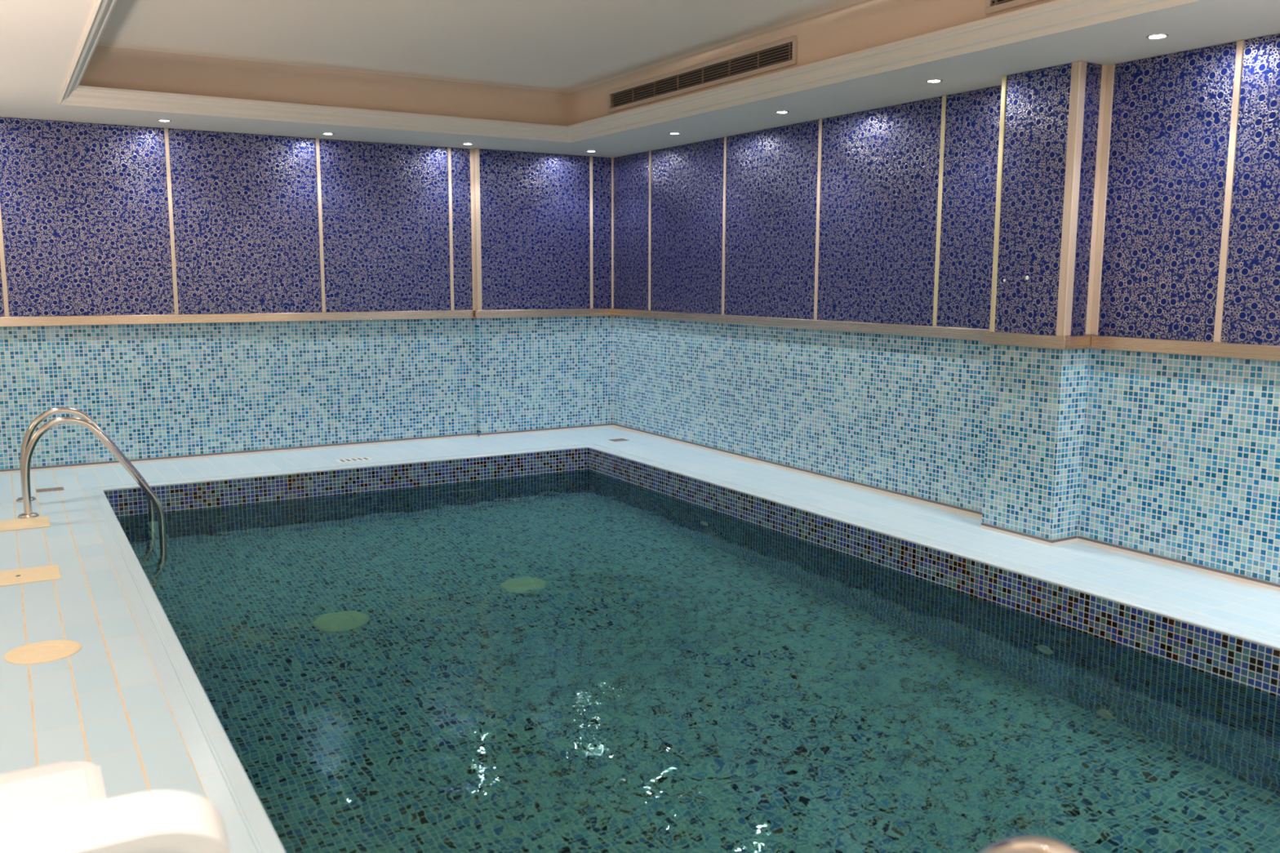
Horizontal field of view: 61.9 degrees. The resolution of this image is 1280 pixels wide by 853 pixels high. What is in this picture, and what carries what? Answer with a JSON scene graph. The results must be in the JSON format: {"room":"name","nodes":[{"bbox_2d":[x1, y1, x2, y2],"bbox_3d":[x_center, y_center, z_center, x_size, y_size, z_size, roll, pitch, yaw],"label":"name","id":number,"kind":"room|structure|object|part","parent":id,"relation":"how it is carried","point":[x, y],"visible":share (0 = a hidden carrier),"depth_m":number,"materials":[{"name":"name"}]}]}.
{"room":"indoor swimming pool","nodes":[
{"label":"indoor swimming pool","id":0,"kind":"room"},
{"bbox_2d":[0,116,613,469],"bbox_3d":[-2.844,-1.034,8.477,5.950,2.480,0.172,-5,9,-31],"label":"wall","id":1,"kind":"structure","parent":0,"point":[177,389],"depth_m":8.56,"materials":[{"name":"tile"}]},
{"bbox_2d":[0,262,4,316],"bbox_3d":[-4.916,-1.411,7.120,1.066,1.365,0.010,-5,9,-31],"label":"wall panel","id":2,"kind":"object","parent":1,"relation":"attached to","point":[2,304],"visible":1,"depth_m":7.46,"materials":[{"name":"blue laminate"}]},
{"bbox_2d":[0,203,8,316],"bbox_3d":[-4.446,-1.449,7.397,0.028,1.367,0.016,-5,9,-31],"label":"trim","id":3,"kind":"structure","parent":1,"relation":"attached to","point":[2,245],"depth_m":7.44,"materials":[{"name":"beige wood"}]},
{"bbox_2d":[0,116,174,316],"bbox_3d":[-3.974,-1.487,7.681,1.076,1.365,0.010,-5,9,-31],"label":"wall panel","id":4,"kind":"object","parent":1,"relation":"attached to","point":[85,211],"visible":1,"depth_m":7.66,"materials":[{"name":"blue laminate"}]},
{"bbox_2d":[164,128,178,314],"bbox_3d":[-3.499,-1.525,7.960,0.028,1.367,0.016,-5,9,-31],"label":"trim","id":5,"kind":"structure","parent":1,"relation":"attached to","point":[166,130],"depth_m":7.95,"materials":[{"name":"beige metal"}]},
{"bbox_2d":[0,310,475,326],"bbox_3d":[-3.395,-0.821,8.113,4.605,0.070,0.034,-5,9,-31],"label":"trim","id":6,"kind":"structure","parent":1,"relation":"attached to","point":[31,321],"depth_m":8.21,"materials":[{"name":"wood"}]},
{"bbox_2d":[0,432,478,474],"bbox_3d":[-3.405,0.231,8.272,4.605,0.029,0.010,-5,9,-31],"label":"baseboard","id":7,"kind":"structure","parent":1,"relation":"attached to","point":[466,435],"depth_m":8.40,"materials":[{"name":"beige wood"}]},
{"bbox_2d":[168,128,322,314],"bbox_3d":[-3.028,-1.563,8.244,1.075,1.365,0.010,-5,9,-31],"label":"wall panel","id":8,"kind":"object","parent":1,"relation":"attached to","point":[245,206],"visible":1,"depth_m":8.23,"materials":[{"name":"blue laminate"}]},
{"bbox_2d":[315,137,325,311],"bbox_3d":[-2.553,-1.602,8.522,0.028,1.367,0.016,-5,9,-31],"label":"trim","id":9,"kind":"structure","parent":1,"relation":"attached to","point":[317,149],"depth_m":8.51,"materials":[{"name":"beige metal"}]},
{"bbox_2d":[319,138,450,311],"bbox_3d":[-2.084,-1.639,8.805,1.070,1.365,0.010,-5,9,-31],"label":"wall panel","id":10,"kind":"object","parent":1,"relation":"attached to","point":[385,206],"visible":1,"depth_m":8.79,"materials":[{"name":"blue tile"}]},
{"bbox_2d":[447,146,453,310],"bbox_3d":[-1.612,-1.677,9.082,0.028,1.367,0.016,-5,9,-31],"label":"trim","id":11,"kind":"structure","parent":1,"relation":"attached to","point":[449,157],"depth_m":9.07,"materials":[{"name":"beige metal"}]},
{"bbox_2d":[450,147,472,310],"bbox_3d":[-1.528,-1.684,9.136,0.172,1.365,0.010,-5,9,-31],"label":"wall panel","id":12,"kind":"object","parent":1,"relation":"attached to","point":[460,157],"visible":1,"depth_m":9.13,"materials":[{"name":"blue tile"}]},
{"bbox_2d":[469,148,475,310],"bbox_3d":[-1.438,-1.692,9.186,0.034,1.367,0.016,-5,9,-31],"label":"trim","id":13,"kind":"structure","parent":1,"relation":"attached to","point":[471,149],"depth_m":9.18,"materials":[{"name":"beige metal"}]},
{"bbox_2d":[472,147,482,310],"bbox_3d":[-1.397,-1.689,9.171,0.041,1.367,0.052,-5,9,-31],"label":"trim","id":14,"kind":"structure","parent":1,"relation":"attached to","point":[476,162],"depth_m":9.15,"materials":[{"name":"beige wood"}]},
{"bbox_2d":[479,148,590,310],"bbox_3d":[-0.915,-1.725,9.440,1.067,1.365,0.010,-5,9,-31],"label":"wall panel","id":15,"kind":"object","parent":1,"relation":"attached to","point":[535,207],"visible":1,"depth_m":9.43,"materials":[{"name":"blue tile"}]},
{"bbox_2d":[475,308,612,318],"bbox_3d":[-0.832,-1.019,9.578,1.379,0.070,0.034,-5,9,-31],"label":"trim","id":16,"kind":"structure","parent":1,"relation":"attached to","point":[559,312],"depth_m":9.53,"materials":[{"name":"wood"}]},
{"bbox_2d":[479,423,613,436],"bbox_3d":[-0.832,0.032,9.743,1.355,0.029,0.010,-5,9,-31],"label":"baseboard","id":17,"kind":"structure","parent":1,"relation":"attached to","point":[551,429],"depth_m":9.72,"materials":[{"name":"beige stone"}]},
{"bbox_2d":[589,155,593,308],"bbox_3d":[-0.444,-1.763,9.717,0.028,1.367,0.016,-5,9,-31],"label":"trim","id":18,"kind":"structure","parent":1,"relation":"attached to","point":[590,157],"depth_m":9.71,"materials":[{"name":"beige metal"}]},
{"bbox_2d":[592,156,611,308],"bbox_3d":[-0.348,-1.770,9.777,0.198,1.365,0.010,-5,9,-31],"label":"wall panel","id":19,"kind":"object","parent":1,"relation":"attached to","point":[602,166],"visible":1,"depth_m":9.77,"materials":[{"name":"blue tile"}]},
{"bbox_2d":[611,157,613,308],"bbox_3d":[-0.251,-1.778,9.828,0.022,1.367,0.022,-5,9,-31],"label":"trim","id":20,"kind":"structure","parent":1,"relation":"attached to","point":[612,158],"depth_m":9.82,"materials":[{"name":"beige metal"}]},
{"bbox_2d":[612,315,613,423],"bbox_3d":[-0.253,-0.532,10.015,0.006,1.014,0.006,-5,9,-31],"label":"trim","id":21,"kind":"structure","parent":1,"relation":"attached to","point":[612,316],"depth_m":10.00,"materials":[{"name":"beige"}]},
{"bbox_2d":[0,0,1279,157],"bbox_3d":[-0.158,-1.808,3.856,5.950,0.365,10.352,-5,9,-31],"label":"ceiling","id":22,"kind":"structure","parent":0,"point":[548,62],"depth_m":6.42,"materials":[{"name":"white paint"}]},
{"bbox_2d":[157,119,171,121],"bbox_3d":[-3.331,-2.144,7.468,0.092,0.009,0.092,-5,9,-31],"label":"recessed light","id":23,"kind":"object","parent":22,"relation":"in","point":[159,120],"visible":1,"depth_m":7.45,"materials":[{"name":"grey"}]},
{"bbox_2d":[321,132,333,134],"bbox_3d":[-2.380,-2.235,8.131,0.092,0.009,0.092,-5,9,-31],"label":"recessed light","id":24,"kind":"object","parent":22,"relation":"in","point":[323,133],"visible":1,"depth_m":8.11,"materials":[{"name":"grey"}]},
{"bbox_2d":[57,0,1199,142],"bbox_3d":[0.015,-1.707,4.127,3.630,0.118,8.210,-5,9,-31],"label":"trim","id":25,"kind":"structure","parent":22,"relation":"attached to","point":[1057,15],"depth_m":6.43,"materials":[{"name":"paint"}]},
{"bbox_2d":[668,132,680,134],"bbox_3d":[0.261,-2.214,8.051,0.092,0.009,0.092,-5,9,-31],"label":"recessed light","id":26,"kind":"object","parent":22,"relation":"in","point":[670,133],"visible":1,"depth_m":8.04,"materials":[{"name":"grey"}]},
{"bbox_2d":[608,35,797,112],"bbox_3d":[0.333,-2.299,7.057,0.016,0.161,2.200,-5,9,-31],"label":"ceiling vent","id":27,"kind":"object","parent":22,"relation":"in","point":[766,58],"visible":1,"depth_m":6.87,"materials":[{"name":"beige metal"}]},
{"bbox_2d":[774,110,789,113],"bbox_3d":[0.930,-2.060,6.982,0.092,0.009,0.092,-5,9,-31],"label":"recessed light","id":28,"kind":"object","parent":22,"relation":"in","point":[782,111],"visible":1,"depth_m":6.97,"materials":[{"name":"grey"}]},
{"bbox_2d":[925,79,942,83],"bbox_3d":[1.615,-1.898,5.853,0.092,0.009,0.092,-5,9,-31],"label":"recessed light","id":29,"kind":"object","parent":22,"relation":"in","point":[931,81],"visible":1,"depth_m":5.85,"materials":[{"name":"grey"}]},
{"bbox_2d":[984,0,1041,14],"bbox_3d":[2.175,-1.863,4.018,0.016,0.161,2.200,-5,9,-31],"label":"ceiling vent","id":30,"kind":"object","parent":22,"relation":"in","point":[991,6],"visible":1,"depth_m":4.88,"materials":[{"name":"beige metal"}]},
{"bbox_2d":[1146,33,1168,39],"bbox_3d":[2.306,-1.740,4.752,0.092,0.009,0.092,-5,9,-31],"label":"recessed light","id":31,"kind":"object","parent":22,"relation":"in","point":[1157,36],"visible":1,"depth_m":4.74,"materials":[{"name":"grey"}]},
{"bbox_2d":[0,426,1279,800],"bbox_3d":[-0.167,0.878,4.236,5.950,0.100,10.352,-5,9,-31],"label":"floor","id":32,"kind":"structure","parent":0,"point":[105,704],"depth_m":4.96,"materials":[{"name":"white tile"}]},
{"bbox_2d":[0,515,50,532],"bbox_3d":[-3.556,0.558,6.034,0.377,0.006,0.280,-5,9,-31],"label":"hatch cover","id":33,"kind":"object","parent":32,"relation":"on","point":[41,522],"visible":1,"depth_m":6.06,"materials":[{"name":"plastic"}]},
{"bbox_2d":[0,564,61,586],"bbox_3d":[-2.934,0.705,5.003,0.372,0.009,0.275,-5,9,-31],"label":"hatch cover","id":34,"kind":"object","parent":32,"relation":"on","point":[24,575],"visible":1,"depth_m":5.02,"materials":[{"name":"plastic"}]},
{"bbox_2d":[4,640,81,664],"bbox_3d":[-2.248,0.848,4.017,0.256,0.006,0.256,-5,9,-31],"label":"lid","id":35,"kind":"object","parent":32,"relation":"on","point":[45,651],"visible":1,"depth_m":4.00,"materials":[{"name":"plastic"}]},
{"bbox_2d":[35,487,63,492],"bbox_3d":[-3.893,0.417,7.035,0.160,0.004,0.110,-5,9,-31],"label":"drain","id":36,"kind":"object","parent":32,"relation":"on","point":[54,489],"visible":1,"depth_m":7.04,"materials":[{"name":"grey metal"}]},
{"bbox_2d":[15,407,166,534],"bbox_3d":[-3.431,0.660,6.690,0.806,1.533,0.642,-5,9,-31],"label":"pool ladder","id":37,"kind":"object","parent":32,"relation":"on","point":[29,442],"visible":0.72,"depth_m":6.49,"materials":[{"name":"silver metal"}]},
{"bbox_2d":[0,760,230,852],"bbox_3d":[-1.146,0.765,1.660,0.760,0.848,1.545,-5,9,-31],"label":"sun lounger","id":38,"kind":"object","parent":32,"relation":"on","point":[63,806],"visible":1,"depth_m":1.18,"materials":[{"name":"white plastic"}]},
{"bbox_3d":[-0.865,0.693,1.177,0.760,0.569,0.337,-5,9,-31],"label":"backrest","id":39,"kind":"part","parent":38,"relation":"part of","materials":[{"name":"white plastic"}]},
{"bbox_2d":[334,457,373,462],"bbox_3d":[-2.201,0.257,8.208,0.260,0.004,0.140,-5,9,-31],"label":"drain","id":40,"kind":"object","parent":32,"relation":"on","point":[362,459],"visible":1,"depth_m":8.20,"materials":[{"name":"white"}]},
{"bbox_2d":[608,438,629,441],"bbox_3d":[-0.183,0.117,9.247,0.140,0.004,0.120,-5,9,-31],"label":"drain","id":41,"kind":"object","parent":32,"relation":"on","point":[618,439],"visible":1,"depth_m":9.23,"materials":[{"name":"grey metal"}]},
{"bbox_2d":[103,448,1279,697],"bbox_3d":[-0.241,1.332,5.177,3.840,1.238,7.015,-5,9,-31],"label":"basin","id":42,"kind":"object","parent":32,"relation":"in","point":[1246,663],"visible":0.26,"depth_m":6.38,"materials":[{"name":"tile"}]},
{"bbox_2d":[80,443,1279,852],"bbox_3d":[-0.239,0.735,5.092,3.880,0.062,7.055,-5,9,-31],"label":"trim","id":43,"kind":"structure","parent":42,"relation":"on","point":[225,783],"depth_m":4.43,"materials":[{"name":"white stone"}]},
{"bbox_2d":[116,469,1279,852],"bbox_3d":[-0.240,0.900,5.116,3.640,0.008,6.815,-5,9,-31],"label":"pool water","id":44,"kind":"object","parent":42,"relation":"in","point":[586,660],"visible":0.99,"depth_m":4.13,"materials":[{"name":"teal liquid"}]},
{"bbox_2d":[975,835,1079,852],"bbox_3d":[0.345,1.379,1.412,0.612,1.623,0.501,-5,9,-31],"label":"pool ladder","id":45,"kind":"object","parent":32,"relation":"on","point":[1020,843],"visible":1,"depth_m":1.46,"materials":[{"name":"silver metal"}]},
{"bbox_2d":[613,35,1279,584],"bbox_3d":[2.408,-0.617,5.654,0.120,2.480,10.472,-5,9,-31],"label":"wall","id":46,"kind":"structure","parent":0,"point":[1180,459],"depth_m":6.49,"materials":[{"name":"tile"}]},
{"bbox_2d":[613,151,648,310],"bbox_3d":[-0.078,-1.738,9.555,0.010,1.365,0.630,-5,9,-31],"label":"wall panel","id":47,"kind":"object","parent":46,"relation":"attached to","point":[631,171],"visible":1,"depth_m":9.54,"materials":[{"name":"blue tile"}]},
{"bbox_2d":[648,150,651,310],"bbox_3d":[0.088,-1.699,9.274,0.016,1.367,0.028,-5,9,-31],"label":"trim","id":48,"kind":"structure","parent":46,"relation":"attached to","point":[650,151],"depth_m":9.26,"materials":[{"name":"beige metal"}]},
{"bbox_2d":[650,137,724,314],"bbox_3d":[0.377,-1.630,8.804,0.010,1.365,1.083,-5,9,-31],"label":"wall panel","id":49,"kind":"object","parent":46,"relation":"attached to","point":[686,206],"visible":1,"depth_m":8.77,"materials":[{"name":"blue tile"}]},
{"bbox_2d":[721,136,726,314],"bbox_3d":[0.660,-1.563,8.331,0.016,1.367,0.028,-5,9,-31],"label":"trim","id":50,"kind":"structure","parent":46,"relation":"attached to","point":[725,137],"depth_m":8.32,"materials":[{"name":"beige wood"}]},
{"bbox_2d":[724,119,818,319],"bbox_3d":[0.950,-1.494,7.859,0.010,1.365,1.089,-5,9,-31],"label":"wall panel","id":51,"kind":"object","parent":46,"relation":"attached to","point":[771,178],"visible":1,"depth_m":7.82,"materials":[{"name":"blue laminate"}]},
{"bbox_2d":[613,423,982,517],"bbox_3d":[0.934,0.267,8.125,0.010,0.029,4.610,-5,9,-31],"label":"baseboard","id":52,"kind":"structure","parent":46,"relation":"attached to","point":[930,502],"depth_m":7.57,"materials":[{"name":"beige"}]},
{"bbox_2d":[612,308,989,341],"bbox_3d":[0.933,-0.784,7.960,0.034,0.070,4.586,-5,9,-31],"label":"trim","id":53,"kind":"structure","parent":46,"relation":"attached to","point":[931,331],"depth_m":7.42,"materials":[{"name":"wood"}]},
{"bbox_2d":[813,118,822,319],"bbox_3d":[1.235,-1.427,7.383,0.016,1.367,0.028,-5,9,-31],"label":"trim","id":54,"kind":"structure","parent":46,"relation":"attached to","point":[820,119],"depth_m":7.38,"materials":[{"name":"beige metal"}]},
{"bbox_2d":[817,96,942,325],"bbox_3d":[1.525,-1.358,6.911,0.010,1.365,1.088,-5,9,-31],"label":"wall panel","id":55,"kind":"object","parent":46,"relation":"attached to","point":[879,175],"visible":1,"depth_m":6.86,"materials":[{"name":"blue laminate"}]},
{"bbox_2d":[932,95,946,326],"bbox_3d":[1.810,-1.291,6.436,0.016,1.367,0.028,-5,9,-31],"label":"trim","id":56,"kind":"structure","parent":46,"relation":"attached to","point":[944,97],"depth_m":6.43,"materials":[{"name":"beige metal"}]},
{"bbox_2d":[936,85,1001,328],"bbox_3d":[1.973,-1.252,6.173,0.010,1.365,0.596,-5,9,-31],"label":"wall panel","id":57,"kind":"object","parent":46,"relation":"attached to","point":[972,117],"visible":0.56,"depth_m":6.24,"materials":[{"name":"blue laminate"}]},
{"bbox_2d":[1084,63,1115,335],"bbox_3d":[2.365,-1.155,5.487,0.050,1.367,0.055,-5,9,-31],"label":"trim","id":58,"kind":"structure","parent":46,"relation":"attached to","point":[1107,81],"depth_m":5.48,"materials":[{"name":"beige wood"}]},
{"bbox_2d":[1097,41,1236,342],"bbox_3d":[2.557,-1.114,5.209,0.010,1.365,0.624,-5,9,-31],"label":"wall panel","id":59,"kind":"object","parent":46,"relation":"attached to","point":[1171,121],"visible":1,"depth_m":5.19,"materials":[{"name":"blue tile"}]},
{"bbox_2d":[1077,535,1279,591],"bbox_3d":[3.705,0.923,3.555,0.010,0.029,5.200,-5,9,-31],"label":"baseboard","id":60,"kind":"structure","parent":46,"relation":"attached to","point":[1227,575],"depth_m":5.25,"materials":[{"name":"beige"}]},
{"bbox_2d":[1090,335,1279,361],"bbox_3d":[3.705,-0.128,3.390,0.034,0.070,5.176,-5,9,-31],"label":"trim","id":61,"kind":"structure","parent":46,"relation":"attached to","point":[1193,348],"depth_m":5.12,"materials":[{"name":"wood"}]},
{"bbox_2d":[1213,39,1244,342],"bbox_3d":[2.723,-1.075,4.929,0.016,1.367,0.032,-5,9,-31],"label":"trim","id":62,"kind":"structure","parent":46,"relation":"attached to","point":[1240,43],"depth_m":4.92,"materials":[{"name":"beige wood"}]},
{"bbox_2d":[1220,33,1279,345],"bbox_3d":[3.013,-1.006,4.458,0.010,1.365,1.083,-5,9,-31],"label":"wall panel","id":63,"kind":"object","parent":46,"relation":"attached to","point":[1251,299],"visible":1,"depth_m":4.82,"materials":[{"name":"blue tile"}]},
{"bbox_2d":[982,63,1089,540],"bbox_3d":[2.159,-0.630,5.747,0.210,2.480,0.470,-5,9,-31],"label":"wall column","id":64,"kind":"structure","parent":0,"point":[1037,397],"depth_m":5.72,"materials":[{"name":"tile"}]},
{"bbox_2d":[989,75,1007,332],"bbox_3d":[1.951,-1.201,5.799,0.016,1.367,0.030,-5,9,-31],"label":"trim","id":65,"kind":"structure","parent":64,"relation":"attached to","point":[1004,78],"depth_m":5.79,"materials":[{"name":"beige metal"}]},
{"bbox_2d":[980,522,1053,546],"bbox_3d":[2.063,0.591,5.858,0.010,0.029,0.480,-5,9,-31],"label":"baseboard","id":66,"kind":"structure","parent":64,"relation":"attached to","point":[1025,536],"depth_m":5.84,"materials":[{"name":"beige stone"}]},
{"bbox_2d":[994,62,1071,335],"bbox_3d":[2.064,-1.173,5.616,0.012,1.365,0.405,-5,9,-31],"label":"wall panel","id":67,"kind":"object","parent":64,"relation":"attached to","point":[1037,101],"visible":1,"depth_m":5.61,"materials":[{"name":"blue laminate"}]},
{"bbox_2d":[982,331,1090,350],"bbox_3d":[2.130,-0.468,5.752,0.210,0.070,0.538,-5,9,-31],"label":"trim","id":68,"kind":"structure","parent":64,"relation":"attached to","point":[1018,340],"depth_m":5.61,"materials":[{"name":"wood"}]},
{"bbox_2d":[1056,60,1086,336],"bbox_3d":[2.196,-1.148,5.430,0.052,1.367,0.052,-5,9,-31],"label":"trim","id":69,"kind":"structure","parent":64,"relation":"attached to","point":[1078,69],"depth_m":5.41,"materials":[{"name":"beige metal"}]},
{"bbox_2d":[1070,62,1102,335],"bbox_3d":[2.279,-1.151,5.462,0.124,1.365,0.010,-5,9,-31],"label":"wall panel","id":70,"kind":"object","parent":64,"relation":"attached to","point":[1093,77],"visible":1,"depth_m":5.46,"materials":[{"name":"blue laminate"}]},
{"bbox_2d":[1053,535,1077,546],"bbox_3d":[2.274,0.613,5.712,0.200,0.029,0.010,-5,9,-31],"label":"baseboard","id":71,"kind":"structure","parent":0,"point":[1073,539],"depth_m":5.71,"materials":[{"name":"beige stone"}]}
]}

